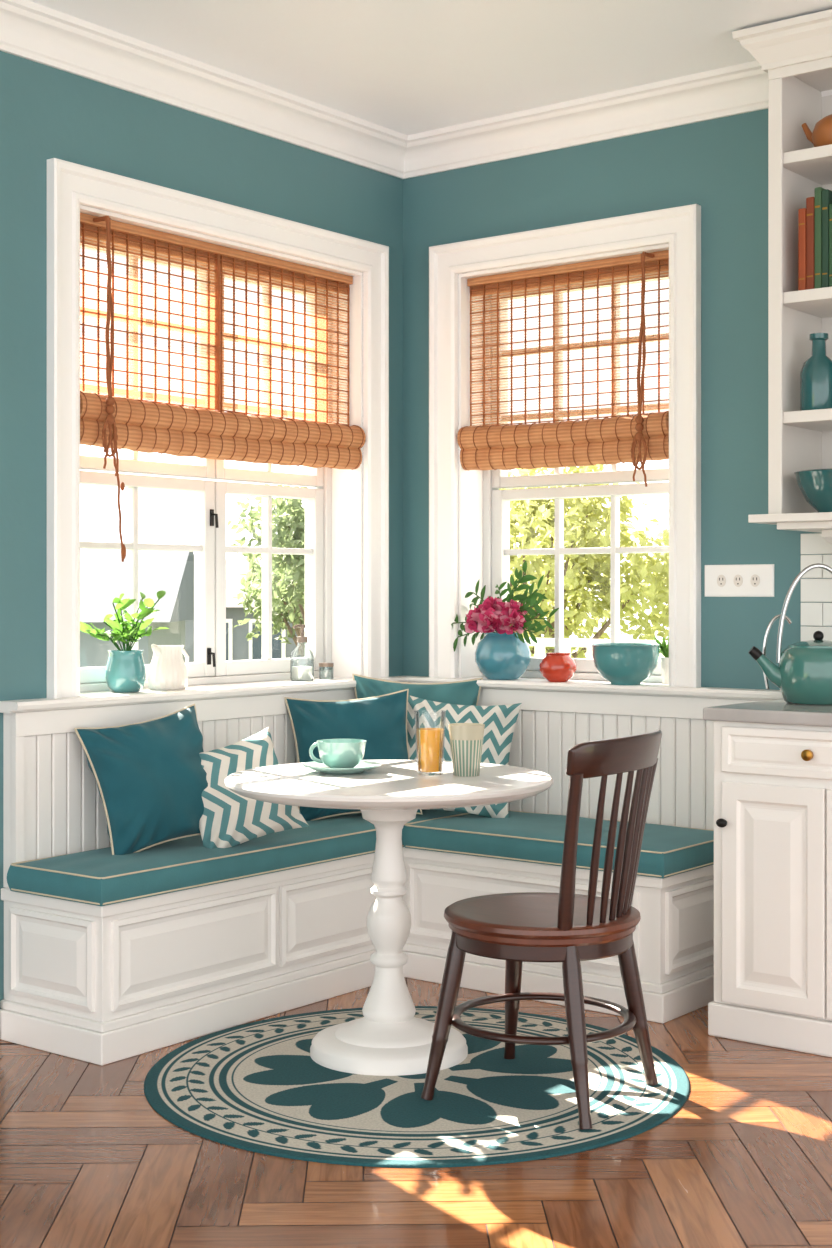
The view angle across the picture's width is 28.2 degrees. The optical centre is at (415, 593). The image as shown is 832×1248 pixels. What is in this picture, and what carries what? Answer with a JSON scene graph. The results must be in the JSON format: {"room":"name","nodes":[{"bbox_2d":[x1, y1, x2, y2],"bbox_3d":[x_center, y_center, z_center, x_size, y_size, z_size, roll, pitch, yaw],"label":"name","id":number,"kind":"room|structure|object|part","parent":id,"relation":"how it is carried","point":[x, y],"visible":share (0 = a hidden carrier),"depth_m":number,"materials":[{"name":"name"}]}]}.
{"room":"kitchen breakfast nook","nodes":[
{"label":"kitchen breakfast nook","id":0,"kind":"room"},
{"bbox_2d":[0,51,402,1008],"bbox_3d":[-1.970,-0.179,3.913,0.220,3.000,6.000,0,0,38],"label":"wall","id":1,"kind":"structure","parent":0,"point":[47,112],"depth_m":4.90,"materials":[{"name":"teal paint"}]},
{"bbox_2d":[80,236,331,691],"bbox_3d":[-0.742,-0.425,5.603,0.067,1.463,1.329,0,0,38],"label":"frame","id":2,"kind":"object","parent":1,"relation":"attached to","point":[209,548],"visible":0.46,"depth_m":5.66,"materials":[{"name":"paint"}]},
{"bbox_2d":[207,509,218,666],"bbox_3d":[-0.686,-0.020,5.614,0.033,0.533,0.027,0,0,38],"label":"latch","id":3,"kind":"object","parent":2,"relation":"attached to","point":[212,514],"visible":1,"depth_m":5.61,"materials":[{"name":"black metal"}]},
{"bbox_2d":[80,677,352,695],"bbox_3d":[-0.693,0.321,5.565,0.220,0.030,1.353,0,0,38],"label":"trim","id":4,"kind":"structure","parent":1,"relation":"attached to","point":[324,678],"depth_m":5.62,"materials":[{"name":"white paint"}]},
{"bbox_2d":[80,590,168,692],"bbox_3d":[-0.911,0.147,5.165,0.209,0.317,0.339,0,0,38],"label":"potted plant","id":5,"kind":"object","parent":4,"relation":"on","point":[125,670],"visible":0.99,"depth_m":5.14,"materials":[{"name":"green plant"}]},
{"bbox_3d":[-0.907,0.241,5.183,0.126,0.130,0.126,0,0,38],"label":"pot","id":6,"kind":"part","parent":5,"relation":"part of","materials":[{"name":"teal ceramic"}]},
{"bbox_2d":[147,644,188,689],"bbox_3d":[-0.793,0.232,5.326,0.136,0.149,0.128,0,0,-11],"label":"pitcher","id":7,"kind":"object","parent":4,"relation":"on","point":[167,668],"visible":1,"depth_m":5.28,"materials":[{"name":"ceramic"}]},
{"bbox_2d":[290,624,313,680],"bbox_3d":[-0.404,0.206,5.859,0.084,0.199,0.089,0,0,38],"label":"soap bottle","id":8,"kind":"object","parent":4,"relation":"on","point":[297,673],"visible":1,"depth_m":5.85,"materials":[{"name":"clear glass"}]},
{"bbox_2d":[319,662,333,678],"bbox_3d":[-0.323,0.276,5.963,0.054,0.060,0.054,0,0,38],"label":"glass jar","id":9,"kind":"object","parent":4,"relation":"on","point":[325,664],"visible":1,"depth_m":5.95,"materials":[{"name":"clear"}]},
{"bbox_3d":[-0.323,0.254,5.963,0.054,0.015,0.054,0,0,38],"label":"lid","id":10,"kind":"part","parent":9,"relation":"part of","materials":[{"name":"brown wood"}]},
{"bbox_2d":[47,158,388,698],"bbox_3d":[-0.678,-0.485,5.554,0.258,1.583,1.569,0,0,38],"label":"trim","id":11,"kind":"structure","parent":1,"relation":"attached to","point":[360,496],"depth_m":5.46,"materials":[{"name":"white paint"}]},
{"bbox_2d":[80,213,365,561],"bbox_3d":[-0.621,-0.628,5.511,0.131,1.058,1.334,0,0,38],"label":"bamboo roman shade","id":12,"kind":"object","parent":1,"relation":"attached to","point":[109,420],"visible":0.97,"depth_m":5.44,"materials":[{"name":"brown wood"}]},
{"bbox_3d":[-0.937,-0.623,5.057,0.076,1.050,0.094,0,0,38],"label":"pull cord","id":13,"kind":"part","parent":12,"relation":"part of","materials":[{"name":"wicker"}]},
{"bbox_2d":[0,977,831,1247],"bbox_3d":[0.498,1.301,1.982,6.487,0.060,6.477,0,0,38],"label":"floor","id":14,"kind":"structure","parent":0,"point":[87,1161],"depth_m":3.59,"materials":[{"name":"brown wood"}]},
{"bbox_2d":[0,689,760,1065],"bbox_3d":[0.008,0.805,4.991,1.592,0.932,1.875,0,0,38],"label":"bench","id":15,"kind":"object","parent":14,"relation":"on","point":[100,985],"visible":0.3,"depth_m":4.99,"materials":[{"name":"white paint"}]},
{"bbox_2d":[7,809,464,905],"bbox_3d":[-0.443,0.797,5.300,0.396,0.088,1.829,0,0,38],"label":"seat cushion","id":16,"kind":"object","parent":15,"relation":"on","point":[98,877],"visible":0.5,"depth_m":4.79,"materials":[{"name":"teal fabric"}]},
{"bbox_2d":[74,704,207,854],"bbox_3d":[-0.779,0.559,4.958,0.467,0.441,0.221,0,0,-37],"label":"throw pillow","id":17,"kind":"object","parent":16,"relation":"on","point":[150,776],"visible":0.91,"depth_m":4.87,"materials":[{"name":"teal fabric"}]},
{"bbox_2d":[199,726,308,848],"bbox_3d":[-0.540,0.603,5.040,0.406,0.384,0.192,0,0,-25],"label":"throw pillow","id":18,"kind":"object","parent":16,"relation":"on","point":[229,818],"visible":0.65,"depth_m":4.99,"materials":[{"name":"fabric"}]},
{"bbox_2d":[284,689,422,820],"bbox_3d":[-0.211,0.549,5.623,0.435,0.444,0.216,0,0,-24],"label":"throw pillow","id":19,"kind":"object","parent":16,"relation":"on","point":[381,721],"visible":0.64,"depth_m":5.60,"materials":[{"name":"teal fabric"}]},
{"bbox_2d":[352,674,482,705],"bbox_3d":[0.000,0.521,5.869,0.481,0.478,0.136,0,0,-6],"label":"throw pillow","id":20,"kind":"object","parent":16,"relation":"on","point":[465,692],"visible":0.29,"depth_m":5.86,"materials":[{"name":"teal fabric"}]},
{"bbox_3d":[-0.060,0.859,5.050,1.412,0.035,1.865,0,0,38],"label":"rail","id":21,"kind":"part","parent":15,"relation":"part of","materials":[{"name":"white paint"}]},
{"bbox_2d":[403,810,565,865],"bbox_3d":[0.333,0.797,5.205,0.853,0.089,0.897,0,0,38],"label":"seat cushion","id":22,"kind":"object","parent":15,"relation":"on","point":[538,838],"depth_m":5.35,"materials":[{"name":"teal fabric"}]},
{"bbox_2d":[407,695,521,817],"bbox_3d":[0.135,0.559,5.681,0.441,0.426,0.184,0,0,13],"label":"throw pillow","id":23,"kind":"object","parent":22,"relation":"on","point":[499,721],"visible":0.43,"depth_m":5.67,"materials":[{"name":"fabric"}]},
{"bbox_2d":[637,823,713,877],"bbox_3d":[0.705,0.797,4.917,0.564,0.089,0.898,0,0,38],"label":"seat cushion","id":24,"kind":"object","parent":15,"relation":"on","point":[665,852],"depth_m":5.04,"materials":[{"name":"teal fabric"}]},
{"bbox_2d":[144,1006,689,1167],"bbox_3d":[0.002,1.268,4.385,1.424,0.006,1.424,0,0,30],"label":"round rug","id":25,"kind":"object","parent":14,"relation":"on","point":[258,1087],"visible":0.73,"depth_m":4.16,"materials":[{"name":"fabric"}]},
{"bbox_2d":[224,760,552,1075],"bbox_3d":[-0.074,0.882,4.571,0.902,0.764,0.902,0,0,38],"label":"round pedestal table","id":26,"kind":"object","parent":25,"relation":"on","point":[388,1040],"visible":0.98,"depth_m":4.50,"materials":[{"name":"white paint"}]},
{"bbox_2d":[302,739,381,774],"bbox_3d":[-0.209,0.456,4.655,0.224,0.088,0.224,0,0,38],"label":"teacup","id":27,"kind":"object","parent":26,"relation":"on","point":[338,756],"visible":1,"depth_m":4.61,"materials":[{"name":"green ceramic"}]},
{"bbox_2d":[309,739,366,767],"bbox_3d":[-0.209,0.452,4.655,0.140,0.080,0.140,0,0,-33],"label":"cup","id":28,"kind":"object","parent":27,"relation":"on","point":[333,753],"depth_m":4.61,"materials":[{"name":"green ceramic"}]},
{"bbox_2d":[414,710,445,774],"bbox_3d":[0.039,0.413,4.609,0.088,0.175,0.088,0,0,38],"label":"orange juice glass","id":29,"kind":"object","parent":26,"relation":"on","point":[429,741],"visible":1,"depth_m":4.58,"materials":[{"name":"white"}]},
{"bbox_2d":[448,723,484,776],"bbox_3d":[0.139,0.430,4.582,0.102,0.140,0.102,0,0,38],"label":"tumbler","id":30,"kind":"object","parent":26,"relation":"on","point":[466,739],"visible":1,"depth_m":4.55,"materials":[{"name":"ceramic"}]},
{"bbox_2d":[421,730,661,1128],"bbox_3d":[0.336,0.807,4.217,0.537,0.922,0.500,0,0,32],"label":"dining chair","id":31,"kind":"object","parent":25,"relation":"on","point":[567,927],"visible":1,"depth_m":4.07,"materials":[{"name":"brown wood"}]},
{"bbox_3d":[0.070,1.058,4.167,0.120,0.418,0.047,0,0,-19],"label":"leg","id":32,"kind":"part","parent":31,"relation":"part of","materials":[{"name":"brown wood"}]},
{"bbox_3d":[0.262,1.058,4.478,0.047,0.418,0.122,0,0,-6],"label":"leg","id":33,"kind":"part","parent":31,"relation":"part of","materials":[{"name":"brown wood"}]},
{"bbox_3d":[0.321,0.829,4.226,0.500,0.053,0.500,0,0,32],"label":"seat","id":34,"kind":"part","parent":31,"relation":"part of","materials":[{"name":"brown wood"}]},
{"bbox_3d":[0.388,1.058,3.971,0.047,0.419,0.135,0,0,-18],"label":"leg","id":35,"kind":"part","parent":31,"relation":"part of","materials":[{"name":"brown wood"}]},
{"bbox_3d":[0.523,0.392,4.101,0.099,0.093,0.500,0,0,32],"label":"crest rail","id":36,"kind":"part","parent":31,"relation":"part of","materials":[{"name":"brown wood"}]},
{"bbox_3d":[0.569,1.058,4.276,0.113,0.418,0.046,0,0,-3],"label":"leg","id":37,"kind":"part","parent":31,"relation":"part of","materials":[{"name":"brown wood"}]},
{"bbox_2d":[703,699,831,1056],"bbox_3d":[1.547,0.798,4.582,1.374,0.945,0.637,0,0,38],"label":"base cabinet","id":38,"kind":"object","parent":14,"relation":"on","point":[773,758],"visible":0.99,"depth_m":4.65,"materials":[{"name":"white paint"}]},
{"bbox_3d":[0.873,0.651,4.722,0.034,0.026,0.033,0,0,38],"label":"iron knob","id":39,"kind":"part","parent":38,"relation":"part of","materials":[{"name":"black metal"}]},
{"bbox_2d":[703,699,831,726],"bbox_3d":[1.553,0.344,4.591,1.373,0.037,0.615,0,0,38],"label":"countertop","id":40,"kind":"structure","parent":38,"relation":"on","point":[776,711],"depth_m":4.68,"materials":[{"name":"grey stone"}]},
{"bbox_2d":[748,563,831,704],"bbox_3d":[1.176,0.117,4.966,0.300,0.417,0.240,0,0,33],"label":"kettle","id":41,"kind":"object","parent":40,"relation":"on","point":[803,672],"visible":1,"depth_m":4.88,"materials":[{"name":"metal"}]},
{"bbox_3d":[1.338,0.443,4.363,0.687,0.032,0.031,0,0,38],"label":"brass knob","id":42,"kind":"part","parent":38,"relation":"part of","materials":[{"name":"gold metal"}]},
{"bbox_2d":[28,0,831,134],"bbox_3d":[0.470,-1.754,2.165,6.220,0.150,6.220,0,0,38],"label":"ceiling","id":43,"kind":"structure","parent":0,"point":[407,67],"depth_m":5.07,"materials":[{"name":"paint"}]},
{"bbox_2d":[403,109,831,689],"bbox_3d":[2.305,-0.179,4.539,6.220,3.000,0.220,0,0,38],"label":"wall","id":44,"kind":"structure","parent":0,"point":[719,165],"depth_m":5.45,"materials":[{"name":"teal paint"}]},
{"bbox_2d":[0,676,782,712],"bbox_3d":[0.008,0.322,4.991,1.592,0.032,1.875,0,0,38],"label":"trim","id":45,"kind":"structure","parent":44,"relation":"attached to","point":[42,704],"depth_m":5.40,"materials":[{"name":"white paint"}]},
{"bbox_2d":[539,653,576,681],"bbox_3d":[0.495,0.256,5.786,0.130,0.100,0.130,0,0,38],"label":"ceramic pot","id":46,"kind":"object","parent":45,"relation":"on","point":[554,667],"visible":1,"depth_m":5.74,"materials":[{"name":"ceramic"}]},
{"bbox_2d":[591,643,660,684],"bbox_3d":[0.709,0.237,5.614,0.236,0.137,0.236,0,0,38],"label":"bowl","id":47,"kind":"object","parent":45,"relation":"on","point":[617,663],"visible":1,"depth_m":5.53,"materials":[{"name":"ceramic"}]},
{"bbox_2d":[0,0,831,178],"bbox_3d":[0.490,-1.617,2.011,6.000,0.125,6.000,0,0,38],"label":"trim","id":48,"kind":"structure","parent":44,"relation":"attached to","point":[29,30],"depth_m":5.49,"materials":[{"name":"white paint"}]},
{"bbox_2d":[457,250,668,486],"bbox_3d":[0.517,-0.758,5.807,0.867,0.798,0.130,0,0,38],"label":"bamboo roman shade","id":49,"kind":"object","parent":44,"relation":"attached to","point":[634,438],"visible":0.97,"depth_m":5.80,"materials":[{"name":"brown wood"}]},
{"bbox_3d":[0.763,-0.753,5.582,0.062,0.789,0.076,0,0,38],"label":"pull cord","id":50,"kind":"part","parent":49,"relation":"part of","materials":[{"name":"fabric"}]},
{"bbox_2d":[429,204,700,686],"bbox_3d":[0.559,-0.485,5.865,1.099,1.583,0.258,0,0,38],"label":"trim","id":51,"kind":"structure","parent":44,"relation":"attached to","point":[455,493],"depth_m":5.91,"materials":[{"name":"white paint"}]},
{"bbox_2d":[466,676,668,685],"bbox_3d":[0.570,0.321,5.880,0.883,0.030,0.220,0,0,38],"label":"trim","id":52,"kind":"structure","parent":44,"relation":"attached to","point":[483,677],"depth_m":5.81,"materials":[{"name":"white paint"}]},
{"bbox_2d":[451,561,558,679],"bbox_3d":[0.299,0.094,5.939,0.441,0.425,0.220,0,0,38],"label":"flower vase","id":53,"kind":"object","parent":52,"relation":"on","point":[502,654],"visible":1,"depth_m":5.87,"materials":[{"name":"blue ceramic"}]},
{"bbox_2d":[654,636,668,683],"bbox_3d":[0.856,0.222,5.651,0.104,0.169,0.064,0,0,16],"label":"herb pot","id":54,"kind":"object","parent":52,"relation":"on","point":[664,651],"visible":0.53,"depth_m":5.64,"materials":[{"name":"white ceramic"}]},
{"bbox_3d":[0.861,0.261,5.655,0.054,0.090,0.054,0,0,38],"label":"pot","id":55,"kind":"part","parent":54,"relation":"part of","materials":[{"name":"white ceramic"}]},
{"bbox_2d":[483,271,668,682],"bbox_3d":[0.608,-0.425,5.928,0.859,1.463,0.067,0,0,38],"label":"frame","id":56,"kind":"object","parent":44,"relation":"attached to","point":[497,551],"visible":0.36,"depth_m":5.99,"materials":[{"name":"paint"}]},
{"bbox_2d":[705,564,773,596],"bbox_3d":[1.047,-0.043,5.366,0.241,0.103,0.010,0,0,38],"label":"power outlet","id":57,"kind":"object","parent":44,"relation":"attached to","point":[753,580],"visible":1,"depth_m":5.36,"materials":[{"name":"white paint"}]},
{"bbox_2d":[732,9,831,543],"bbox_3d":[1.612,-0.840,4.669,1.380,1.658,0.420,0,0,38],"label":"wall shelves","id":58,"kind":"object","parent":44,"relation":"attached to","point":[795,53],"visible":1,"depth_m":4.94,"materials":[{"name":"paint"}]},
{"bbox_3d":[1.579,-1.614,4.626,1.380,0.110,0.310,0,0,38],"label":"cornice","id":59,"kind":"part","parent":58,"relation":"part of","materials":[{"name":"paint"}]},
{"bbox_2d":[806,197,814,289],"bbox_3d":[1.221,-1.036,4.985,0.025,0.280,0.180,0,0,38],"label":"book","id":60,"kind":"object","parent":58,"relation":"on","point":[810,201],"depth_m":4.91,"materials":[{"name":"paper"}]},
{"bbox_2d":[794,469,831,511],"bbox_3d":[1.250,-0.300,4.924,0.252,0.128,0.252,0,0,38],"label":"mixing bowl","id":61,"kind":"object","parent":58,"relation":"in","point":[815,485],"visible":0.84,"depth_m":4.86,"materials":[{"name":"teal ceramic"}]},
{"bbox_2d":[798,187,831,290],"bbox_3d":[1.363,-1.049,4.875,0.433,0.305,0.181,0,0,38],"label":"books","id":62,"kind":"object","parent":58,"relation":"in","point":[815,220],"visible":0.87,"depth_m":4.90,"materials":[{"name":"paper"}]},
{"bbox_2d":[798,208,805,290],"bbox_3d":[1.201,-1.022,5.001,0.024,0.250,0.180,0,0,38],"label":"book","id":63,"kind":"object","parent":62,"relation":"on","point":[801,212],"depth_m":4.93,"materials":[{"name":"paper"}]},
{"bbox_2d":[800,333,831,410],"bbox_3d":[1.205,-0.659,4.960,0.110,0.235,0.110,0,0,38],"label":"bottle","id":64,"kind":"object","parent":58,"relation":"in","point":[816,372],"visible":0.79,"depth_m":4.92,"materials":[{"name":"glass"}]},
{"bbox_2d":[801,114,831,146],"bbox_3d":[1.259,-1.381,4.961,0.156,0.140,0.170,0,0,-12],"label":"teapot","id":65,"kind":"object","parent":58,"relation":"in","point":[821,135],"visible":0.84,"depth_m":4.92,"materials":[{"name":"orange ceramic"}]},
{"bbox_2d":[815,187,825,288],"bbox_3d":[1.241,-1.049,4.970,0.022,0.305,0.180,0,0,38],"label":"book","id":66,"kind":"object","parent":58,"relation":"on","point":[820,193],"depth_m":4.89,"materials":[{"name":"paper"}]},
{"bbox_2d":[822,189,831,287],"bbox_3d":[1.259,-1.044,4.956,0.021,0.295,0.180,0,0,38],"label":"book","id":67,"kind":"object","parent":58,"relation":"on","point":[826,194],"depth_m":4.88,"materials":[{"name":"paper"}]},
{"bbox_2d":[829,204,831,286],"bbox_3d":[1.279,-1.022,4.940,0.029,0.250,0.180,0,0,38],"label":"book","id":68,"kind":"object","parent":58,"relation":"on","point":[830,205],"depth_m":4.87,"materials":[{"name":"paper"}]},
{"bbox_2d":[801,533,831,640],"bbox_3d":[1.768,0.068,4.809,1.398,0.515,0.009,0,0,38],"label":"tile backsplash","id":69,"kind":"structure","parent":44,"relation":"attached to","point":[813,615],"depth_m":5.20,"materials":[{"name":"white tile"}]},
{"label":"outside","id":70,"kind":"structure","parent":0,"visible":0},
{"bbox_2d":[572,648,663,660],"bbox_3d":[-9.758,2.871,26.362,120.000,0.200,140.000,0,0,38],"label":"ground","id":71,"kind":"structure","parent":70,"point":[660,654],"depth_m":74.75,"materials":[{"name":"green plant"}]},
{"bbox_2d":[80,621,184,666],"bbox_3d":[-3.433,1.496,14.269,2.600,2.550,2.200,0,0,0],"label":"wall","id":72,"kind":"structure","parent":71,"relation":"on","point":[93,651],"depth_m":13.18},
{"bbox_2d":[80,544,193,621],"bbox_3d":[-3.433,-0.104,14.269,3.000,0.650,2.600,0,0,0],"label":"roof","id":73,"kind":"structure","parent":72,"relation":"on","point":[103,573],"depth_m":13.67,"materials":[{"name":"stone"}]},
{"bbox_2d":[185,607,300,662],"bbox_3d":[-3.328,1.471,22.909,6.000,2.600,2.600,0,0,8],"label":"wall","id":74,"kind":"structure","parent":71,"relation":"on","point":[240,643],"depth_m":21.46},
{"bbox_2d":[226,623,280,660],"bbox_3d":[-3.654,0.646,21.616,5.280,0.550,0.030,0,0,8],"label":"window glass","id":75,"kind":"structure","parent":74,"relation":"in","point":[256,642],"depth_m":21.38,"materials":[{"name":"clear glass"}]},
{"bbox_2d":[226,559,295,606],"bbox_3d":[-3.328,-0.154,22.909,6.400,0.650,3.000,0,0,8],"label":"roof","id":76,"kind":"structure","parent":74,"relation":"on","point":[234,568],"depth_m":22.11,"materials":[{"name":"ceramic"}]},
{"bbox_2d":[226,619,304,660],"bbox_3d":[-3.652,0.646,21.626,5.380,0.650,0.032,0,0,8],"label":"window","id":77,"kind":"structure","parent":74,"relation":"in","point":[229,621],"depth_m":21.41,"materials":[{"name":"white wood"}]},
{"bbox_2d":[227,484,304,656],"bbox_3d":[-0.915,0.670,18.510,2.728,4.215,1.949,0,0,38],"label":"tree","id":78,"kind":"object","parent":71,"relation":"on","point":[280,620],"visible":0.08,"depth_m":18.52,"materials":[{"name":"green plant"}]},
{"bbox_2d":[248,485,307,623],"bbox_3d":[-0.819,0.813,16.069,1.707,3.930,1.753,0,0,9],"label":"tree","id":79,"kind":"object","parent":71,"relation":"on","point":[291,534],"visible":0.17,"depth_m":15.93,"materials":[{"name":"green plant"}]},
{"bbox_2d":[499,464,668,658],"bbox_3d":[0.933,0.616,15.674,3.388,4.323,2.367,0,0,-41],"label":"tree","id":80,"kind":"object","parent":71,"relation":"on","point":[581,524],"visible":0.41,"depth_m":15.55,"materials":[{"name":"green plant"}]},
{"bbox_2d":[524,638,667,658],"bbox_3d":[2.518,1.506,9.582,5.350,2.530,0.100,0,0,38],"label":"fence","id":81,"kind":"object","parent":71,"relation":"on","point":[541,643],"visible":0.07,"depth_m":10.68,"materials":[{"name":"white paint"}]},
{"bbox_2d":[609,509,668,653],"bbox_3d":[3.333,0.602,15.422,2.856,4.352,2.886,0,0,14],"label":"tree","id":82,"kind":"object","parent":71,"relation":"on","point":[658,595],"visible":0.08,"depth_m":14.88,"materials":[{"name":"green plant"}]}
]}

